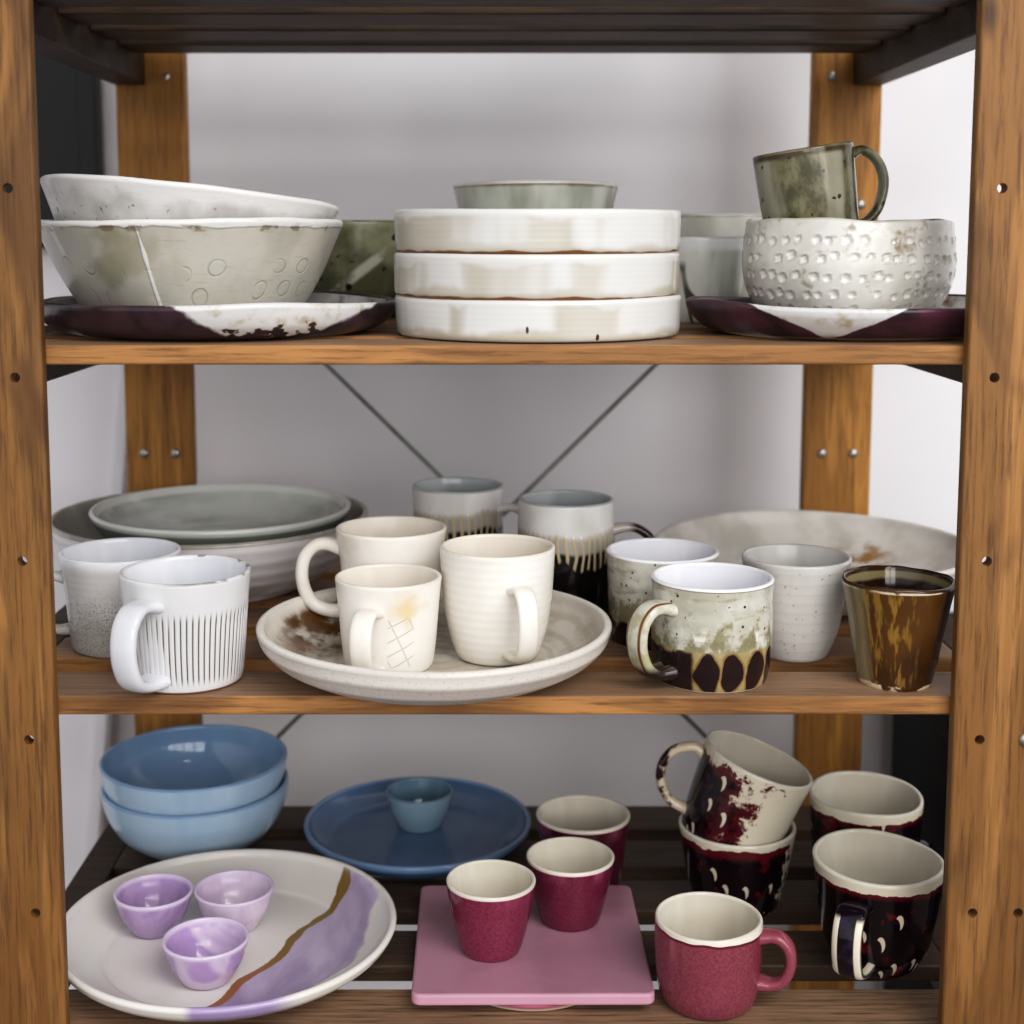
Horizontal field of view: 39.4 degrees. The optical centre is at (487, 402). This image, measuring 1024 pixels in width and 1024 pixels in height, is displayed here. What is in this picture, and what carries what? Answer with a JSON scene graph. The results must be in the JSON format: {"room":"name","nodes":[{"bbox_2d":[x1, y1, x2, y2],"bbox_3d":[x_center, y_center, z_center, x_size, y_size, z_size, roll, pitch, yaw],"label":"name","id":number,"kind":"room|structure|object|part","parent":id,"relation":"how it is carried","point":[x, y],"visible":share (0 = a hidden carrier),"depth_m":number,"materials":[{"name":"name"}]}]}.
{"room":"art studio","nodes":[
{"label":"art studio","id":0,"kind":"room"},
{"bbox_2d":[42,50,1000,988],"bbox_3d":[0.111,-0.394,1.650,6.200,2.800,0.100,0,7,0],"label":"wall","id":1,"kind":"structure","parent":0,"point":[369,136],"depth_m":1.64,"materials":[{"name":"paint"}]},
{"bbox_2d":[8,53,103,247],"bbox_3d":[-0.731,-0.571,1.557,0.600,0.800,0.026,0,7,0],"label":"panel","id":2,"kind":"object","parent":1,"relation":"attached to","point":[69,105],"visible":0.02,"depth_m":1.58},
{"bbox_3d":[0.111,1.299,-0.347,6.200,0.100,4.260,0,7,0],"label":"floor","id":3,"kind":"structure","parent":0,"visible":0},
{"bbox_2d":[23,365,127,988],"bbox_3d":[-0.600,0.456,1.646,0.413,1.113,0.054,0,7,0],"label":"wall","id":4,"kind":"structure","parent":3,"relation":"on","point":[87,416],"depth_m":1.61,"materials":[{"name":"white paint"}]},
{"bbox_2d":[0,0,1023,1023],"bbox_3d":[0.011,0.194,1.269,0.776,1.720,0.533,0,7,0],"label":"shelving unit","id":5,"kind":"object","parent":3,"relation":"on","point":[973,962],"visible":0.59,"depth_m":1.03,"materials":[{"name":"brown wood"}]},
{"bbox_3d":[-0.340,0.224,1.013,0.070,1.720,0.012,0,7,0],"label":"post","id":6,"kind":"part","parent":5,"relation":"part of","materials":[{"name":"brown wood"}]},
{"bbox_3d":[-0.361,-0.048,1.232,0.032,0.038,0.484,0,7,0],"label":"rail","id":7,"kind":"part","parent":5,"relation":"part of","materials":[{"name":"brown wood"}]},
{"bbox_3d":[-0.361,0.201,1.260,0.032,0.038,0.484,0,7,0],"label":"rail","id":8,"kind":"part","parent":5,"relation":"part of","materials":[{"name":"brown wood"}]},
{"bbox_3d":[-0.361,-0.311,1.201,0.032,0.038,0.484,0,7,0],"label":"rail","id":9,"kind":"part","parent":5,"relation":"part of","materials":[{"name":"brown wood"}]},
{"bbox_3d":[-0.361,0.451,1.290,0.032,0.038,0.484,0,7,0],"label":"rail","id":10,"kind":"part","parent":5,"relation":"part of","materials":[{"name":"brown wood"}]},
{"bbox_2d":[54,537,180,657],"bbox_3d":[-0.296,0.155,1.142,0.103,0.078,0.094,3,7,27],"label":"mug","id":11,"kind":"object","parent":5,"relation":"on","point":[88,575],"visible":0.48,"depth_m":1.11,"materials":[{"name":"ceramic"}]},
{"bbox_3d":[-0.345,0.159,1.129,0.031,0.052,0.016,-1,7,-12],"label":"handle","id":12,"kind":"part","parent":11,"relation":"part of","materials":[{"name":"ceramic"}]},
{"bbox_3d":[-0.342,0.166,1.510,0.070,1.720,0.018,0,7,0],"label":"post","id":13,"kind":"part","parent":5,"relation":"part of","materials":[{"name":"brown wood"}]},
{"bbox_2d":[110,555,250,693],"bbox_3d":[-0.222,0.165,1.041,0.095,0.083,0.125,0,7,0],"label":"mug","id":14,"kind":"object","parent":5,"relation":"on","point":[180,625],"visible":1,"depth_m":1.02,"materials":[{"name":"ceramic"}]},
{"bbox_3d":[-0.245,0.172,1.000,0.026,0.067,0.042,3,7,22],"label":"handle","id":15,"kind":"part","parent":14,"relation":"part of","materials":[{"name":"white ceramic"}]},
{"bbox_2d":[101,768,288,860],"bbox_3d":[-0.279,0.391,1.371,0.176,0.061,0.176,6,9,44],"label":"bowl","id":16,"kind":"object","parent":5,"relation":"on","point":[160,837],"visible":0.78,"depth_m":1.30,"materials":[{"name":"blue ceramic"}]},
{"bbox_2d":[99,724,286,815],"bbox_3d":[-0.280,0.367,1.368,0.176,0.061,0.176,-6,9,-44],"label":"bowl","id":17,"kind":"object","parent":16,"relation":"in","point":[200,769],"visible":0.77,"depth_m":1.42,"materials":[{"name":"blue ceramic"}]},
{"bbox_2d":[52,490,368,601],"bbox_3d":[-0.257,0.137,1.330,0.291,0.071,0.291,-2,7,-15],"label":"bowl","id":18,"kind":"object","parent":5,"relation":"on","point":[272,562],"visible":0.32,"depth_m":1.23,"materials":[{"name":"white ceramic"}]},
{"bbox_2d":[89,483,350,544],"bbox_3d":[-0.246,0.123,1.325,0.238,0.057,0.238,-4,8,-30],"label":"bowl","id":19,"kind":"object","parent":18,"relation":"in","point":[224,513],"visible":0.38,"depth_m":1.40,"materials":[{"name":"grey ceramic"}]},
{"bbox_2d":[44,290,394,340],"bbox_3d":[-0.211,-0.070,1.128,0.277,0.028,0.284,-1,7,-6],"label":"platter","id":20,"kind":"object","parent":5,"relation":"on","point":[324,313],"visible":0.89,"depth_m":1.01,"materials":[{"name":"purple ceramic"}]},
{"bbox_2d":[41,217,342,305],"bbox_3d":[-0.231,-0.104,1.124,0.236,0.081,0.231,-4,8,-33],"label":"bowl","id":21,"kind":"object","parent":20,"relation":"on","point":[204,261],"visible":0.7,"depth_m":1.03,"materials":[{"name":"ceramic"}]},
{"bbox_2d":[40,174,338,220],"bbox_3d":[-0.233,-0.127,1.123,0.225,0.098,0.226,-4,8,-33],"label":"bowl","id":22,"kind":"object","parent":21,"relation":"in","point":[86,197],"visible":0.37,"depth_m":1.02,"materials":[{"name":"white ceramic"}]},
{"bbox_2d":[66,849,396,1021],"bbox_3d":[-0.209,0.432,1.154,0.271,0.031,0.271,-3,7,-23],"label":"plate","id":23,"kind":"object","parent":5,"relation":"on","point":[326,921],"visible":0.86,"depth_m":1.15,"materials":[{"name":"white ceramic"}]},
{"bbox_2d":[113,873,192,938],"bbox_3d":[-0.276,0.419,1.181,0.064,0.035,0.064,1,7,10],"label":"cup","id":24,"kind":"object","parent":23,"relation":"on","point":[149,905],"visible":0.91,"depth_m":1.18,"materials":[{"name":"purple ceramic"}]},
{"bbox_2d":[162,917,249,989],"bbox_3d":[-0.217,0.428,1.102,0.068,0.035,0.068,0,7,0],"label":"cup","id":25,"kind":"object","parent":23,"relation":"on","point":[204,953],"visible":1,"depth_m":1.11,"materials":[{"name":"purple ceramic"}]},
{"bbox_2d":[194,870,273,931],"bbox_3d":[-0.210,0.418,1.187,0.066,0.035,0.066,-6,9,-43],"label":"cup","id":26,"kind":"object","parent":23,"relation":"on","point":[243,896],"visible":0.79,"depth_m":1.20,"materials":[{"name":"purple ceramic"}]},
{"bbox_2d":[314,220,396,318],"bbox_3d":[-0.119,-0.123,1.317,0.097,0.089,0.097,3,7,24],"label":"cup","id":27,"kind":"object","parent":5,"relation":"on","point":[361,259],"visible":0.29,"depth_m":1.27,"materials":[{"name":"green ceramic"}]},
{"bbox_2d":[304,776,530,879],"bbox_3d":[-0.067,0.410,1.369,0.217,0.025,0.217,3,7,21],"label":"plate","id":28,"kind":"object","parent":5,"relation":"on","point":[356,826],"visible":0.84,"depth_m":1.37,"materials":[{"name":"blue ceramic"}]},
{"bbox_2d":[386,777,452,832],"bbox_3d":[-0.067,0.394,1.392,0.065,0.037,0.065,6,9,43],"label":"cup","id":29,"kind":"object","parent":28,"relation":"on","point":[417,804],"visible":1,"depth_m":1.38,"materials":[{"name":"blue ceramic"}]},
{"bbox_2d":[256,587,611,704],"bbox_3d":[-0.041,0.182,1.079,0.268,0.039,0.265,3,7,23],"label":"plate","id":30,"kind":"object","parent":5,"relation":"on","point":[305,644],"visible":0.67,"depth_m":1.00,"materials":[{"name":"ceramic"}]},
{"bbox_2d":[295,516,446,617],"bbox_3d":[-0.087,0.141,1.139,0.111,0.086,0.088,-4,8,-30],"label":"mug","id":31,"kind":"object","parent":30,"relation":"on","point":[414,540],"visible":0.51,"depth_m":1.14,"materials":[{"name":"white ceramic"}]},
{"bbox_3d":[-0.133,0.140,1.146,0.042,0.066,0.016,0,7,2],"label":"handle","id":32,"kind":"part","parent":31,"relation":"part of","materials":[{"name":"white ceramic"}]},
{"bbox_2d":[335,563,441,671],"bbox_3d":[-0.073,0.162,1.047,0.078,0.069,0.099,0,7,0],"label":"mug","id":33,"kind":"object","parent":30,"relation":"on","point":[388,612],"visible":0.91,"depth_m":1.03,"materials":[{"name":"white ceramic"}]},
{"bbox_3d":[-0.086,0.172,1.014,0.021,0.051,0.031,2,7,16],"label":"handle","id":34,"kind":"part","parent":33,"relation":"part of","materials":[{"name":"white ceramic"}]},
{"bbox_2d":[440,534,554,665],"bbox_3d":[0.007,0.151,1.071,0.087,0.086,0.108,0,7,0],"label":"mug","id":35,"kind":"object","parent":30,"relation":"on","point":[497,589],"visible":1,"depth_m":1.05,"materials":[{"name":"white ceramic"}]},
{"bbox_3d":[0.024,0.162,1.036,0.018,0.058,0.036,-2,7,-20],"label":"handle","id":36,"kind":"part","parent":35,"relation":"part of","materials":[{"name":"white ceramic"}]},
{"bbox_2d":[412,477,518,540],"bbox_3d":[-0.014,0.124,1.333,0.113,0.098,0.085,0,7,0],"label":"mug","id":37,"kind":"object","parent":5,"relation":"on","point":[466,506],"visible":0.53,"depth_m":1.30,"materials":[{"name":"white ceramic"}]},
{"bbox_3d":[0.025,0.122,1.315,0.035,0.060,0.016,2,7,18],"label":"handle","id":38,"kind":"part","parent":37,"relation":"part of","materials":[{"name":"white ceramic"}]},
{"bbox_2d":[411,885,654,1010],"bbox_3d":[0.033,0.438,1.154,0.182,0.018,0.181,0,7,0],"label":"plate","id":39,"kind":"object","parent":5,"relation":"on","point":[606,963],"visible":0.82,"depth_m":1.10,"materials":[{"name":"pink ceramic"}]},
{"bbox_2d":[446,859,535,962],"bbox_3d":[0.002,0.403,1.127,0.070,0.059,0.070,-6,9,-43],"label":"cup","id":40,"kind":"object","parent":39,"relation":"on","point":[491,900],"visible":1,"depth_m":1.11,"materials":[{"name":"ceramic"}]},
{"bbox_2d":[526,837,614,931],"bbox_3d":[0.068,0.398,1.176,0.072,0.056,0.072,-4,8,-29],"label":"cup","id":41,"kind":"object","parent":39,"relation":"on","point":[572,874],"visible":0.98,"depth_m":1.16,"materials":[{"name":"ceramic"}]},
{"bbox_2d":[395,294,681,343],"bbox_3d":[0.038,-0.069,1.101,0.219,0.031,0.218,0,7,0],"label":"plate","id":42,"kind":"object","parent":5,"relation":"on","point":[651,318],"visible":0.88,"depth_m":1.00,"materials":[{"name":"ceramic"}]},
{"bbox_2d":[394,252,679,300],"bbox_3d":[0.037,-0.099,1.097,0.218,0.034,0.219,0,7,0],"label":"plate","id":43,"kind":"object","parent":42,"relation":"on","point":[523,277],"visible":0.95,"depth_m":1.00,"materials":[{"name":"ceramic"}]},
{"bbox_2d":[394,208,680,253],"bbox_3d":[0.037,-0.131,1.093,0.218,0.033,0.218,0,7,0],"label":"plate","id":44,"kind":"object","parent":43,"relation":"on","point":[430,230],"visible":1,"depth_m":1.00,"materials":[{"name":"ceramic"}]},
{"bbox_2d":[453,180,617,208],"bbox_3d":[0.043,-0.140,1.312,0.149,0.123,0.151,-6,9,-43],"label":"bowl","id":45,"kind":"object","parent":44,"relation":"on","point":[507,194],"visible":0.26,"depth_m":1.24,"materials":[{"name":"green ceramic"}]},
{"bbox_2d":[536,795,629,884],"bbox_3d":[0.085,0.399,1.280,0.084,0.067,0.084,-6,9,-43],"label":"cup","id":46,"kind":"object","parent":5,"relation":"on","point":[604,820],"visible":0.52,"depth_m":1.30,"materials":[{"name":"ceramic"}]},
{"bbox_2d":[518,490,654,615],"bbox_3d":[0.080,0.133,1.237,0.116,0.101,0.086,4,8,34],"label":"mug","id":47,"kind":"object","parent":5,"relation":"on","point":[580,524],"visible":0.52,"depth_m":1.21,"materials":[{"name":"ceramic"}]},
{"bbox_3d":[0.127,0.135,1.239,0.042,0.062,0.016,1,7,6],"label":"handle","id":48,"kind":"part","parent":47,"relation":"part of","materials":[{"name":"white ceramic"}]},
{"bbox_2d":[606,538,718,651],"bbox_3d":[0.141,0.155,1.158,0.090,0.075,0.090,-1,7,-10],"label":"mug","id":49,"kind":"object","parent":5,"relation":"on","point":[631,563],"visible":0.41,"depth_m":1.14,"materials":[{"name":"ceramic"}]},
{"bbox_2d":[626,562,773,693],"bbox_3d":[0.154,0.165,1.058,0.113,0.077,0.092,0,7,0],"label":"mug","id":50,"kind":"object","parent":5,"relation":"on","point":[711,623],"visible":1,"depth_m":1.02,"materials":[{"name":"ceramic"}]},
{"bbox_3d":[0.117,0.172,1.028,0.034,0.059,0.026,-4,8,-32],"label":"handle","id":51,"kind":"part","parent":50,"relation":"part of","materials":[{"name":"beige ceramic"}]},
{"bbox_2d":[677,237,743,322],"bbox_3d":[0.186,-0.108,1.256,0.082,0.074,0.082,3,7,21],"label":"bowl","id":52,"kind":"object","parent":5,"relation":"on","point":[708,266],"visible":0.41,"depth_m":1.22,"materials":[{"name":"ceramic"}]},
{"bbox_2d":[680,213,761,296],"bbox_3d":[0.225,-0.135,1.389,0.134,0.096,0.134,0,7,-4],"label":"bowl","id":53,"kind":"object","parent":5,"relation":"on","point":[692,224],"visible":0.12,"depth_m":1.32,"materials":[{"name":"grey ceramic"}]},
{"bbox_2d":[655,891,796,1020],"bbox_3d":[0.175,0.421,1.088,0.098,0.068,0.082,-2,7,-15],"label":"mug","id":54,"kind":"object","parent":5,"relation":"on","point":[709,945],"visible":1,"depth_m":1.06,"materials":[{"name":"ceramic"}]},
{"bbox_3d":[0.216,0.418,1.070,0.029,0.047,0.018,2,7,18],"label":"handle","id":55,"kind":"part","parent":54,"relation":"part of","materials":[{"name":"pink ceramic"}]},
{"bbox_2d":[679,813,796,916],"bbox_3d":[0.217,0.400,1.247,0.101,0.072,0.101,-4,8,-32],"label":"cup","id":56,"kind":"object","parent":5,"relation":"on","point":[756,875],"visible":0.69,"depth_m":1.21,"materials":[{"name":"black ceramic"}]},
{"bbox_2d":[656,729,812,845],"bbox_3d":[0.221,0.341,1.241,0.120,0.105,0.102,6,9,43],"label":"mug","id":57,"kind":"object","parent":56,"relation":"in","point":[745,790],"visible":0.98,"depth_m":1.21,"materials":[{"name":"beige ceramic"}]},
{"bbox_3d":[0.165,0.322,1.242,0.039,0.064,0.015,21,9,5],"label":"handle","id":58,"kind":"part","parent":57,"relation":"part of","materials":[{"name":"beige ceramic"}]},
{"bbox_2d":[741,544,851,662],"bbox_3d":[0.240,0.158,1.116,0.084,0.079,0.084,-6,9,-43],"label":"tumbler","id":59,"kind":"object","parent":5,"relation":"on","point":[808,592],"visible":0.83,"depth_m":1.08,"materials":[{"name":"ceramic"}]},
{"bbox_2d":[655,510,955,615],"bbox_3d":[0.299,0.150,1.316,0.297,0.048,0.293,-6,9,-41],"label":"platter","id":60,"kind":"object","parent":5,"relation":"on","point":[869,540],"visible":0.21,"depth_m":1.42,"materials":[{"name":"ceramic"}]},
{"bbox_2d":[686,294,965,340],"bbox_3d":[0.279,-0.069,1.113,0.250,0.028,0.252,0,7,0],"label":"platter","id":61,"kind":"object","parent":5,"relation":"on","point":[733,315],"visible":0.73,"depth_m":1.01,"materials":[{"name":"ceramic"}]},
{"bbox_2d":[741,217,956,308],"bbox_3d":[0.277,-0.102,1.107,0.162,0.081,0.162,-4,8,-31],"label":"bowl","id":62,"kind":"object","parent":61,"relation":"on","point":[816,262],"visible":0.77,"depth_m":1.04,"materials":[{"name":"ceramic"}]},
{"bbox_2d":[752,141,888,220],"bbox_3d":[0.251,-0.135,1.099,0.095,0.129,0.080,4,8,32],"label":"mug","id":63,"kind":"object","parent":62,"relation":"in","point":[820,180],"visible":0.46,"depth_m":1.07,"materials":[{"name":"green ceramic"}]},
{"bbox_3d":[0.293,-0.166,1.101,0.031,0.066,0.020,-9,7,-1],"label":"handle","id":64,"kind":"part","parent":63,"relation":"part of","materials":[{"name":"green ceramic"}]},
{"bbox_3d":[0.364,0.166,1.510,0.070,1.720,0.018,0,7,0],"label":"post","id":65,"kind":"part","parent":5,"relation":"part of","materials":[{"name":"brown wood"}]},
{"bbox_2d":[809,771,938,853],"bbox_3d":[0.337,0.386,1.244,0.114,0.100,0.096,2,7,18],"label":"mug","id":66,"kind":"object","parent":5,"relation":"on","point":[839,800],"visible":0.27,"depth_m":1.26,"materials":[{"name":"beige ceramic"}]},
{"bbox_3d":[0.363,0.397,1.203,0.022,0.059,0.038,-5,8,-38],"label":"handle","id":67,"kind":"part","parent":66,"relation":"part of","materials":[{"name":"beige ceramic"}]},
{"bbox_2d":[812,829,943,979],"bbox_3d":[0.311,0.405,1.134,0.102,0.090,0.120,0,7,0],"label":"mug","id":68,"kind":"object","parent":5,"relation":"on","point":[879,892],"visible":1,"depth_m":1.11,"materials":[{"name":"black ceramic"}]},
{"bbox_3d":[0.280,0.412,1.096,0.024,0.061,0.041,4,8,33],"label":"handle","id":69,"kind":"part","parent":68,"relation":"part of","materials":[{"name":"ceramic"}]},
{"bbox_2d":[841,565,954,691],"bbox_3d":[0.299,0.166,1.048,0.081,0.079,0.081,-3,7,-22],"label":"tumbler","id":70,"kind":"object","parent":5,"relation":"on","point":[898,615],"visible":1,"depth_m":1.02,"materials":[{"name":"brown ceramic"}]},
{"bbox_3d":[0.384,-0.311,1.201,0.032,0.038,0.484,0,7,0],"label":"rail","id":71,"kind":"part","parent":5,"relation":"part of","materials":[{"name":"brown wood"}]},
{"bbox_3d":[0.384,0.451,1.290,0.032,0.038,0.484,0,7,0],"label":"rail","id":72,"kind":"part","parent":5,"relation":"part of","materials":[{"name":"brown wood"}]},
{"bbox_3d":[0.384,0.201,1.260,0.032,0.038,0.484,0,7,0],"label":"rail","id":73,"kind":"part","parent":5,"relation":"part of","materials":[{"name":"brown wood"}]},
{"bbox_3d":[0.384,-0.048,1.232,0.032,0.038,0.484,0,7,0],"label":"rail","id":74,"kind":"part","parent":5,"relation":"part of","materials":[{"name":"brown wood"}]},
{"bbox_3d":[0.363,0.224,1.013,0.070,1.720,0.012,0,7,0],"label":"post","id":75,"kind":"part","parent":5,"relation":"part of","materials":[{"name":"brown wood"}]},
{"bbox_2d":[884,612,978,988],"bbox_3d":[0.711,0.651,1.429,0.516,0.776,0.496,0,7,0],"label":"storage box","id":76,"kind":"object","parent":3,"relation":"on","point":[919,741],"visible":0.02,"depth_m":1.50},
{"bbox_3d":[0.711,0.303,1.389,0.516,0.075,0.496,0,7,0],"label":"lid","id":77,"kind":"part","parent":76,"relation":"part of","materials":[{"name":"brown wood"}]}
]}

